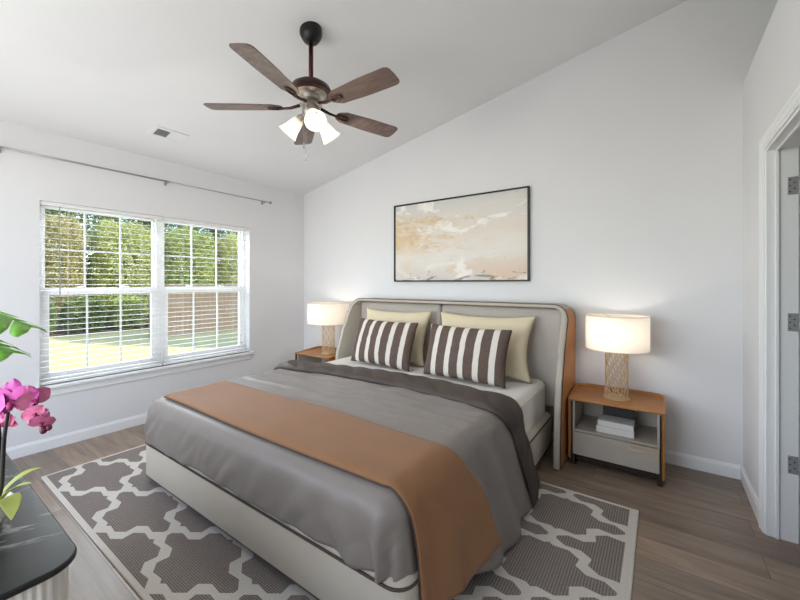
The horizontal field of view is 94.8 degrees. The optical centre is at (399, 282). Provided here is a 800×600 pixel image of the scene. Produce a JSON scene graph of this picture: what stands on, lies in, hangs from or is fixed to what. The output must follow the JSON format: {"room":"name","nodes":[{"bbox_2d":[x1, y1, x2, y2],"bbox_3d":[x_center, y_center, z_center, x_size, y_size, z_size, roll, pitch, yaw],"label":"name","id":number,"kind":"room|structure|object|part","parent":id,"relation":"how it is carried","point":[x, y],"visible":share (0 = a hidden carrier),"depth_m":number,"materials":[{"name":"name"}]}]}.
{"room":"bedroom","nodes":[
{"label":"bedroom","id":0,"kind":"room"},
{"bbox_2d":[0,120,303,447],"bbox_3d":[-2.448,0.059,3.444,0.146,2.487,3.800,0,0,35],"label":"wall","id":1,"kind":"structure","parent":0,"point":[274,273],"depth_m":3.31,"materials":[{"name":"paint"}]},
{"bbox_2d":[6,413,147,459],"bbox_3d":[-2.383,1.257,3.398,0.014,0.090,3.800,0,0,35],"label":"baseboard","id":2,"kind":"structure","parent":1,"relation":"attached to","point":[22,450],"depth_m":3.00,"materials":[{"name":"white wood"}]},
{"bbox_2d":[40,205,159,382],"bbox_3d":[-2.633,0.081,3.270,0.075,1.443,0.873,0,0,35],"label":"window","id":3,"kind":"structure","parent":1,"relation":"in","point":[154,290],"depth_m":3.20,"materials":[{"name":"white plastic"}]},
{"bbox_3d":[-2.643,-0.271,3.277,0.030,0.696,0.805,0,0,35],"label":"sash","id":4,"kind":"part","parent":3,"relation":"part of","materials":[{"name":"white plastic"}]},
{"bbox_3d":[-2.617,0.406,3.259,0.030,0.732,0.805,0,0,35],"label":"sash","id":5,"kind":"part","parent":3,"relation":"part of","materials":[{"name":"white plastic"}]},
{"bbox_2d":[40,201,162,385],"bbox_3d":[-2.550,0.080,3.210,0.047,1.439,0.866,0,0,35],"label":"window blind","id":6,"kind":"object","parent":3,"relation":"attached to","point":[46,203],"visible":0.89,"depth_m":3.15,"materials":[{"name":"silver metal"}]},
{"bbox_3d":[-2.556,0.788,3.214,0.026,0.021,0.860,0,0,35],"label":"rail","id":7,"kind":"part","parent":6,"relation":"part of","materials":[{"name":"white plastic"}]},
{"bbox_2d":[0,146,271,204],"bbox_3d":[-2.260,-0.968,3.519,0.076,0.050,2.366,0,0,35],"label":"curtain rod","id":8,"kind":"object","parent":1,"relation":"attached to","point":[166,182],"visible":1,"depth_m":3.16,"materials":[{"name":"silver metal"}]},
{"bbox_2d":[36,351,254,388],"bbox_3d":[-2.318,0.814,3.603,0.206,0.024,1.870,0,0,35],"label":"window sill","id":9,"kind":"structure","parent":1,"relation":"attached to","point":[162,367],"depth_m":3.36,"materials":[{"name":"white wood"}]},
{"bbox_2d":[50,354,251,395],"bbox_3d":[-2.265,0.857,3.565,0.014,0.061,1.820,0,0,35],"label":"trim","id":10,"kind":"structure","parent":1,"relation":"attached to","point":[62,390],"depth_m":3.39,"materials":[{"name":"white wood"}]},
{"bbox_2d":[160,220,244,363],"bbox_3d":[-2.119,0.081,3.997,0.075,1.443,0.907,0,0,35],"label":"window","id":11,"kind":"structure","parent":1,"relation":"in","point":[240,288],"depth_m":3.92,"materials":[{"name":"white plastic"}]},
{"bbox_3d":[-2.130,-0.271,4.004,0.030,0.696,0.839,0,0,35],"label":"sash","id":12,"kind":"part","parent":11,"relation":"part of","materials":[{"name":"white plastic"}]},
{"bbox_3d":[-2.104,0.406,3.986,0.030,0.732,0.839,0,0,35],"label":"sash","id":13,"kind":"part","parent":11,"relation":"part of","materials":[{"name":"white plastic"}]},
{"bbox_2d":[163,217,248,364],"bbox_3d":[-2.041,0.080,3.942,0.034,1.439,0.902,0,0,35],"label":"window blind","id":14,"kind":"object","parent":11,"relation":"attached to","point":[164,218],"visible":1,"depth_m":3.88,"materials":[{"name":"white plastic"}]},
{"bbox_3d":[-2.041,0.788,3.942,0.026,0.021,0.896,0,0,35],"label":"rail","id":15,"kind":"part","parent":14,"relation":"part of","materials":[{"name":"white plastic"}]},
{"bbox_2d":[0,0,686,194],"bbox_3d":[0.138,-1.864,1.617,6.480,1.416,4.040,0,0,35],"label":"ceiling","id":16,"kind":"structure","parent":0,"point":[102,72],"depth_m":2.61,"materials":[{"name":"paint"}]},
{"bbox_2d":[148,125,189,143],"bbox_3d":[-1.986,-1.273,3.166,0.158,0.039,0.265,0,0,35],"label":"ceiling vent","id":17,"kind":"object","parent":16,"relation":"in","point":[164,133],"visible":1,"depth_m":3.16,"materials":[{"name":"white plastic"}]},
{"bbox_2d":[203,21,399,160],"bbox_3d":[-0.525,-1.194,2.310,1.214,0.864,1.269,0,0,35],"label":"ceiling fan","id":18,"kind":"object","parent":16,"relation":"hanging from","point":[312,92],"visible":1,"depth_m":2.27,"materials":[{"name":"brown wood"}]},
{"bbox_3d":[-0.982,-1.113,2.327,0.477,0.032,0.138,0,0,-1],"label":"blade","id":19,"kind":"part","parent":18,"relation":"part of","materials":[{"name":"brown wood"}]},
{"bbox_3d":[-0.685,-1.113,1.938,0.138,0.032,0.477,0,0,17],"label":"blade","id":20,"kind":"part","parent":18,"relation":"part of","materials":[{"name":"brown wood"}]},
{"bbox_3d":[-0.705,-0.990,2.359,0.150,0.151,0.127,0,0,35],"label":"lamp shade","id":21,"kind":"part","parent":18,"relation":"part of","materials":[{"name":"white glass"}]},
{"bbox_3d":[-0.703,-1.113,2.730,0.138,0.032,0.477,0,0,-19],"label":"blade","id":22,"kind":"part","parent":18,"relation":"part of","materials":[{"name":"brown wood"}]},
{"bbox_3d":[-0.520,-1.009,2.228,0.044,0.044,0.044,0,0,35],"label":"bulb","id":23,"kind":"part","parent":18,"relation":"part of","materials":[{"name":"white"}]},
{"bbox_3d":[-0.515,-0.990,2.201,0.147,0.151,0.134,0,0,35],"label":"lamp shade","id":24,"kind":"part","parent":18,"relation":"part of","materials":[{"name":"white glass"}]},
{"bbox_3d":[-0.473,-0.990,2.437,0.131,0.151,0.151,0,0,35],"label":"lamp shade","id":25,"kind":"part","parent":18,"relation":"part of","materials":[{"name":"white glass"}]},
{"bbox_3d":[-0.223,-1.113,2.100,0.477,0.032,0.139,0,0,35],"label":"blade","id":26,"kind":"part","parent":18,"relation":"part of","materials":[{"name":"brown wood"}]},
{"bbox_3d":[-0.234,-1.113,2.589,0.477,0.032,0.138,0,0,-37],"label":"blade","id":27,"kind":"part","parent":18,"relation":"part of","materials":[{"name":"brown wood"}]},
{"bbox_2d":[12,424,799,599],"bbox_3d":[0.138,1.352,1.617,6.480,0.100,4.040,0,0,35],"label":"floor","id":28,"kind":"structure","parent":0,"point":[700,537],"depth_m":1.92,"materials":[{"name":"brown wood"}]},
{"bbox_2d":[0,453,76,599],"bbox_3d":[-1.371,0.952,0.994,1.314,0.700,0.482,0,0,35],"label":"dresser","id":29,"kind":"object","parent":28,"relation":"on","point":[36,553],"visible":0.92,"depth_m":0.82,"materials":[{"name":"black stone"}]},
{"bbox_2d":[0,310,46,361],"bbox_3d":[-1.296,0.263,0.995,0.514,0.678,0.335,0,0,12],"label":"monstera","id":30,"kind":"object","parent":29,"relation":"on","point":[19,327],"visible":0.62,"depth_m":1.02,"materials":[{"name":"green plant"}]},
{"bbox_2d":[0,378,55,523],"bbox_3d":[-0.986,0.408,0.904,0.232,0.387,0.140,0,0,-30],"label":"orchid","id":31,"kind":"object","parent":29,"relation":"on","point":[13,394],"visible":1,"depth_m":0.90,"materials":[{"name":"pink plant"}]},
{"bbox_3d":[-1.012,0.381,0.905,0.063,0.333,0.009,0,0,1],"label":"flower stem","id":32,"kind":"part","parent":31,"relation":"part of","materials":[{"name":"plant"}]},
{"bbox_3d":[-1.021,0.571,0.905,0.098,0.062,0.098,0,0,35],"label":"pot","id":33,"kind":"part","parent":31,"relation":"part of","materials":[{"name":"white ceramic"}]},
{"bbox_3d":[-0.938,0.403,0.905,0.098,0.290,0.071,0,0,35],"label":"flower stem","id":34,"kind":"part","parent":31,"relation":"part of","materials":[{"name":"green plant"}]},
{"bbox_2d":[295,346,336,362],"bbox_3d":[-0.901,1.051,4.382,0.572,0.502,0.422,0,0,35],"label":"nightstand","id":35,"kind":"object","parent":28,"relation":"on","point":[313,354],"visible":0.2,"depth_m":4.42,"materials":[{"name":"beige paint"}]},
{"bbox_2d":[307,302,348,354],"bbox_3d":[-0.841,0.529,4.329,0.484,0.594,0.484,0,0,1],"label":"table lamp","id":36,"kind":"object","parent":35,"relation":"on","point":[323,314],"visible":0.99,"depth_m":4.15,"materials":[{"name":"white fabric"}]},
{"bbox_3d":[-0.841,0.353,4.329,0.480,0.239,0.480,0,0,35],"label":"lamp shade","id":37,"kind":"part","parent":36,"relation":"part of","materials":[{"name":"white fabric"}]},
{"bbox_2d":[41,444,638,599],"bbox_3d":[-0.519,1.297,2.273,3.277,0.010,1.870,0,0,35],"label":"area rug","id":38,"kind":"object","parent":28,"relation":"on","point":[572,545],"visible":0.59,"depth_m":1.80,"materials":[{"name":"grey fabric"}]},
{"bbox_2d":[145,298,574,599],"bbox_3d":[-0.143,0.728,2.711,2.239,1.127,2.276,0,0,35],"label":"bed","id":39,"kind":"object","parent":38,"relation":"on","point":[319,569],"visible":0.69,"depth_m":2.20,"materials":[{"name":"beige fabric"}]},
{"bbox_3d":[-0.254,1.135,2.653,2.093,0.243,2.040,0,0,35],"label":"frame","id":40,"kind":"part","parent":39,"relation":"part of","materials":[{"name":"beige fabric"}]},
{"bbox_3d":[-0.006,0.603,3.858,1.018,0.799,0.085,0,0,35],"label":"cushion panel","id":41,"kind":"part","parent":39,"relation":"part of","materials":[{"name":"fabric"}]},
{"bbox_2d":[325,356,544,432],"bbox_3d":[-0.200,0.971,2.694,1.965,0.402,2.010,0,0,35],"label":"mattress","id":42,"kind":"object","parent":39,"relation":"on","point":[530,397],"visible":0.18,"depth_m":2.79,"materials":[{"name":"white fabric"}]},
{"bbox_2d":[144,360,540,583],"bbox_3d":[-0.419,0.976,2.343,2.252,0.604,1.398,0,0,35],"label":"duvet","id":43,"kind":"object","parent":42,"relation":"on","point":[366,522],"visible":0.73,"depth_m":1.86,"materials":[{"name":"grey fabric"}]},
{"bbox_2d":[164,381,501,599],"bbox_3d":[-0.541,0.936,1.994,2.046,0.458,0.541,0,0,35],"label":"throw blanket","id":44,"kind":"object","parent":43,"relation":"on","point":[455,532],"visible":1,"depth_m":1.56,"materials":[{"name":"fabric"}]},
{"bbox_2d":[350,318,417,370],"bbox_3d":[-0.160,0.554,3.416,0.701,0.413,0.214,0,0,39],"label":"striped cushion","id":45,"kind":"object","parent":42,"relation":"on","point":[385,343],"visible":1,"depth_m":3.32,"materials":[{"name":"fabric"}]},
{"bbox_2d":[367,308,432,366],"bbox_3d":[-0.070,0.514,3.645,0.820,0.506,0.231,0,0,35],"label":"bed pillow","id":46,"kind":"object","parent":42,"relation":"on","point":[422,318],"visible":0.42,"depth_m":3.48,"materials":[{"name":"beige fabric"}]},
{"bbox_2d":[422,324,512,388],"bbox_3d":[0.513,0.554,2.909,0.726,0.407,0.216,0,0,40],"label":"striped cushion","id":47,"kind":"object","parent":42,"relation":"on","point":[471,354],"visible":1,"depth_m":2.81,"materials":[{"name":"fabric"}]},
{"bbox_2d":[440,311,536,383],"bbox_3d":[0.687,0.514,3.113,0.888,0.506,0.237,0,0,38],"label":"bed pillow","id":48,"kind":"object","parent":42,"relation":"on","point":[516,368],"visible":0.38,"depth_m":2.92,"materials":[{"name":"beige fabric"}]},
{"bbox_3d":[0.350,0.730,3.409,2.230,1.121,0.563,0,0,35],"label":"headboard","id":49,"kind":"part","parent":39,"relation":"part of","materials":[{"name":"beige fabric"}]},
{"bbox_3d":[0.862,0.603,3.245,1.094,0.799,0.085,0,0,35],"label":"cushion panel","id":50,"kind":"part","parent":39,"relation":"part of","materials":[{"name":"fabric"}]},
{"bbox_3d":[0.491,0.754,3.608,2.126,1.055,0.080,0,0,35],"label":"panel","id":51,"kind":"part","parent":39,"relation":"part of","materials":[{"name":"beige fabric"}]},
{"bbox_2d":[568,383,665,486],"bbox_3d":[1.560,1.051,2.653,0.572,0.502,0.407,0,0,35],"label":"nightstand","id":52,"kind":"object","parent":28,"relation":"on","point":[644,455],"visible":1,"depth_m":2.56,"materials":[{"name":"beige paint"}]},
{"bbox_3d":[1.327,1.048,2.800,0.020,0.417,0.364,0,0,35],"label":"panel","id":53,"kind":"part","parent":52,"relation":"part of","materials":[{"name":"brown wood"}]},
{"bbox_3d":[1.252,1.264,2.660,0.028,0.076,0.028,0,0,35],"label":"leg","id":54,"kind":"part","parent":52,"relation":"part of","materials":[{"name":"brown metal"}]},
{"bbox_2d":[596,422,634,438],"bbox_3d":[1.517,1.022,2.589,0.228,0.045,0.154,0,0,35],"label":"book","id":55,"kind":"object","parent":52,"relation":"on","point":[599,428],"visible":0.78,"depth_m":2.53,"materials":[{"name":"paper"}]},
{"bbox_2d":[598,414,634,431],"bbox_3d":[1.521,0.980,2.586,0.219,0.036,0.151,0,0,35],"label":"book","id":56,"kind":"object","parent":55,"relation":"on","point":[604,420],"visible":1,"depth_m":2.56,"materials":[{"name":"paper"}]},
{"bbox_2d":[603,405,635,426],"bbox_3d":[1.612,0.977,2.706,0.200,0.135,0.100,0,0,35],"label":"book","id":57,"kind":"object","parent":56,"relation":"on","point":[607,410],"visible":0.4,"depth_m":2.67,"materials":[{"name":"paper"}]},
{"bbox_3d":[1.455,1.144,2.505,0.510,0.160,0.020,0,0,35],"label":"drawer","id":58,"kind":"part","parent":52,"relation":"part of","materials":[{"name":"beige paint"}]},
{"bbox_2d":[585,313,650,400],"bbox_3d":[1.558,0.529,2.646,0.404,0.594,0.404,0,0,-29],"label":"table lamp","id":59,"kind":"object","parent":52,"relation":"on","point":[616,333],"visible":1,"depth_m":2.53,"materials":[{"name":"white fabric"}]},
{"bbox_3d":[1.558,0.353,2.646,0.400,0.239,0.400,0,0,35],"label":"lamp shade","id":60,"kind":"part","parent":59,"relation":"part of","materials":[{"name":"white fabric"}]},
{"bbox_3d":[1.558,0.234,2.646,0.405,0.004,0.405,0,0,35],"label":"shade trim","id":61,"kind":"part","parent":59,"relation":"part of","materials":[{"name":"white fabric"}]},
{"bbox_3d":[1.558,0.472,2.646,0.405,0.004,0.405,0,0,35],"label":"shade trim","id":62,"kind":"part","parent":59,"relation":"part of","materials":[{"name":"white fabric"}]},
{"bbox_3d":[1.587,1.089,2.395,0.163,0.046,0.006,0,0,35],"label":"handle","id":63,"kind":"part","parent":52,"relation":"part of","materials":[{"name":"gold metal"}]},
{"bbox_3d":[1.669,1.264,2.366,0.028,0.076,0.028,0,0,35],"label":"leg","id":64,"kind":"part","parent":52,"relation":"part of","materials":[{"name":"brown metal"}]},
{"bbox_3d":[1.776,1.048,2.483,0.020,0.417,0.364,0,0,35],"label":"panel","id":65,"kind":"part","parent":52,"relation":"part of","materials":[{"name":"beige leather"}]},
{"bbox_2d":[304,0,777,467],"bbox_3d":[1.269,-0.585,3.217,6.480,3.774,0.120,0,0,35],"label":"wall","id":66,"kind":"structure","parent":0,"point":[628,150],"depth_m":2.83,"materials":[{"name":"paint"}]},
{"bbox_2d":[394,186,529,281],"bbox_3d":[0.537,-0.431,3.639,1.458,0.834,0.035,0,0,35],"label":"framed painting","id":67,"kind":"object","parent":66,"relation":"attached to","point":[485,236],"visible":1,"depth_m":3.56,"materials":[{"name":"fabric"}]},
{"bbox_2d":[665,450,740,479],"bbox_3d":[0.485,1.257,3.689,4.335,0.090,0.014,0,0,35],"label":"baseboard","id":68,"kind":"structure","parent":66,"relation":"attached to","point":[725,469],"depth_m":2.54,"materials":[{"name":"white wood"}]},
{"bbox_2d":[743,0,799,499],"bbox_3d":[1.930,-0.008,0.350,1.851,2.620,3.800,0,0,35],"label":"wall","id":69,"kind":"structure","parent":0,"point":[773,75],"depth_m":2.12,"materials":[{"name":"paint"}]},
{"bbox_2d":[741,466,758,523],"bbox_3d":[2.099,1.257,2.205,0.014,0.090,0.576,0,0,35],"label":"baseboard","id":70,"kind":"structure","parent":69,"relation":"attached to","point":[753,500],"depth_m":2.18,"materials":[{"name":"white wood"}]},
{"bbox_2d":[759,84,799,543],"bbox_3d":[1.905,0.273,1.719,1.444,2.058,0.355,0,0,-42],"label":"door frame","id":71,"kind":"structure","parent":69,"relation":"in","point":[779,147],"depth_m":1.87,"materials":[{"name":"white paint"}]},
{"bbox_3d":[1.769,0.273,1.511,0.018,2.058,0.926,0,0,35],"label":"casing","id":72,"kind":"part","parent":71,"relation":"part of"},
{"label":"outside","id":73,"kind":"structure","parent":0,"visible":0},
{"bbox_2d":[49,308,237,371],"bbox_3d":[-17.247,1.802,18.307,40.700,0.200,60.000,0,0,35],"label":"ground","id":74,"kind":"structure","parent":73,"point":[111,335],"depth_m":10.02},
{"bbox_2d":[45,209,130,320],"bbox_3d":[-13.942,-1.555,15.980,3.146,6.528,3.545,0,0,35],"label":"tree","id":75,"kind":"object","parent":74,"relation":"on","point":[47,211],"visible":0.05,"depth_m":15.50,"materials":[{"name":"green plant"}]},
{"bbox_2d":[49,322,148,336],"bbox_3d":[-12.546,1.672,11.619,4.097,0.060,8.500,0,0,35],"label":"planting bed","id":76,"kind":"object","parent":74,"relation":"on","point":[107,329],"visible":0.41,"depth_m":13.00,"materials":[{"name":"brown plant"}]},
{"bbox_2d":[49,298,58,333],"bbox_3d":[-11.424,1.073,11.396,1.250,1.262,1.208,0,0,35],"label":"shrub","id":77,"kind":"object","parent":76,"relation":"on","point":[52,309],"visible":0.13,"depth_m":11.56,"materials":[{"name":"green plant"}]},
{"bbox_2d":[45,213,87,328],"bbox_3d":[-12.472,-0.427,12.857,2.098,4.269,2.363,0,0,35],"label":"tree","id":78,"kind":"object","parent":76,"relation":"on","point":[71,282],"visible":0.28,"depth_m":12.92,"materials":[{"name":"green plant"}]},
{"bbox_2d":[58,297,107,333],"bbox_3d":[-10.693,1.081,12.419,1.293,1.246,1.288,0,0,35],"label":"shrub","id":79,"kind":"object","parent":76,"relation":"on","point":[73,306],"visible":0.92,"depth_m":12.19,"materials":[{"name":"green plant"}]},
{"bbox_2d":[86,218,150,320],"bbox_3d":[-11.090,-0.394,14.818,2.121,4.202,2.432,0,0,35],"label":"tree","id":80,"kind":"object","parent":76,"relation":"on","point":[98,275],"visible":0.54,"depth_m":14.29,"materials":[{"name":"green plant"}]},
{"bbox_2d":[106,295,148,329],"bbox_3d":[-9.955,1.073,13.455,1.250,1.262,1.208,0,0,35],"label":"shrub","id":81,"kind":"object","parent":76,"relation":"on","point":[127,301],"visible":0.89,"depth_m":13.22,"materials":[{"name":"green plant"}]},
{"bbox_2d":[126,219,211,295],"bbox_3d":[-11.854,-1.504,18.901,3.182,6.428,3.647,0,0,35],"label":"tree","id":82,"kind":"object","parent":74,"relation":"on","point":[168,226],"visible":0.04,"depth_m":18.22,"materials":[{"name":"green plant"}]},
{"bbox_2d":[164,226,217,285],"bbox_3d":[-9.703,-0.436,16.765,2.145,4.285,2.374,0,0,35],"label":"tree","id":83,"kind":"object","parent":74,"relation":"on","point":[204,267],"visible":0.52,"depth_m":16.36,"materials":[{"name":"green plant"}]},
{"bbox_2d":[149,284,237,338],"bbox_3d":[-4.584,0.862,15.443,0.110,1.680,10.465,0,0,35],"label":"wooden fence","id":84,"kind":"object","parent":74,"relation":"on","point":[225,303],"visible":0.21,"depth_m":12.38,"materials":[{"name":"brown wood"}]},
{"bbox_3d":[-7.586,0.862,11.212,0.090,1.680,0.090,0,0,35],"label":"post","id":85,"kind":"part","parent":84,"relation":"part of","materials":[{"name":"wood"}]},
{"bbox_2d":[202,228,237,284],"bbox_3d":[-9.789,-1.567,21.842,3.217,6.552,3.561,0,0,35],"label":"tree","id":86,"kind":"object","parent":74,"relation":"on","point":[212,231],"visible":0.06,"depth_m":20.76,"materials":[{"name":"green plant"}]},
{"bbox_2d":[210,233,237,284],"bbox_3d":[-8.317,-0.427,18.738,2.098,4.269,2.363,0,0,35],"label":"tree","id":87,"kind":"object","parent":74,"relation":"on","point":[224,251],"visible":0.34,"depth_m":17.98,"materials":[{"name":"green plant"}]}
]}

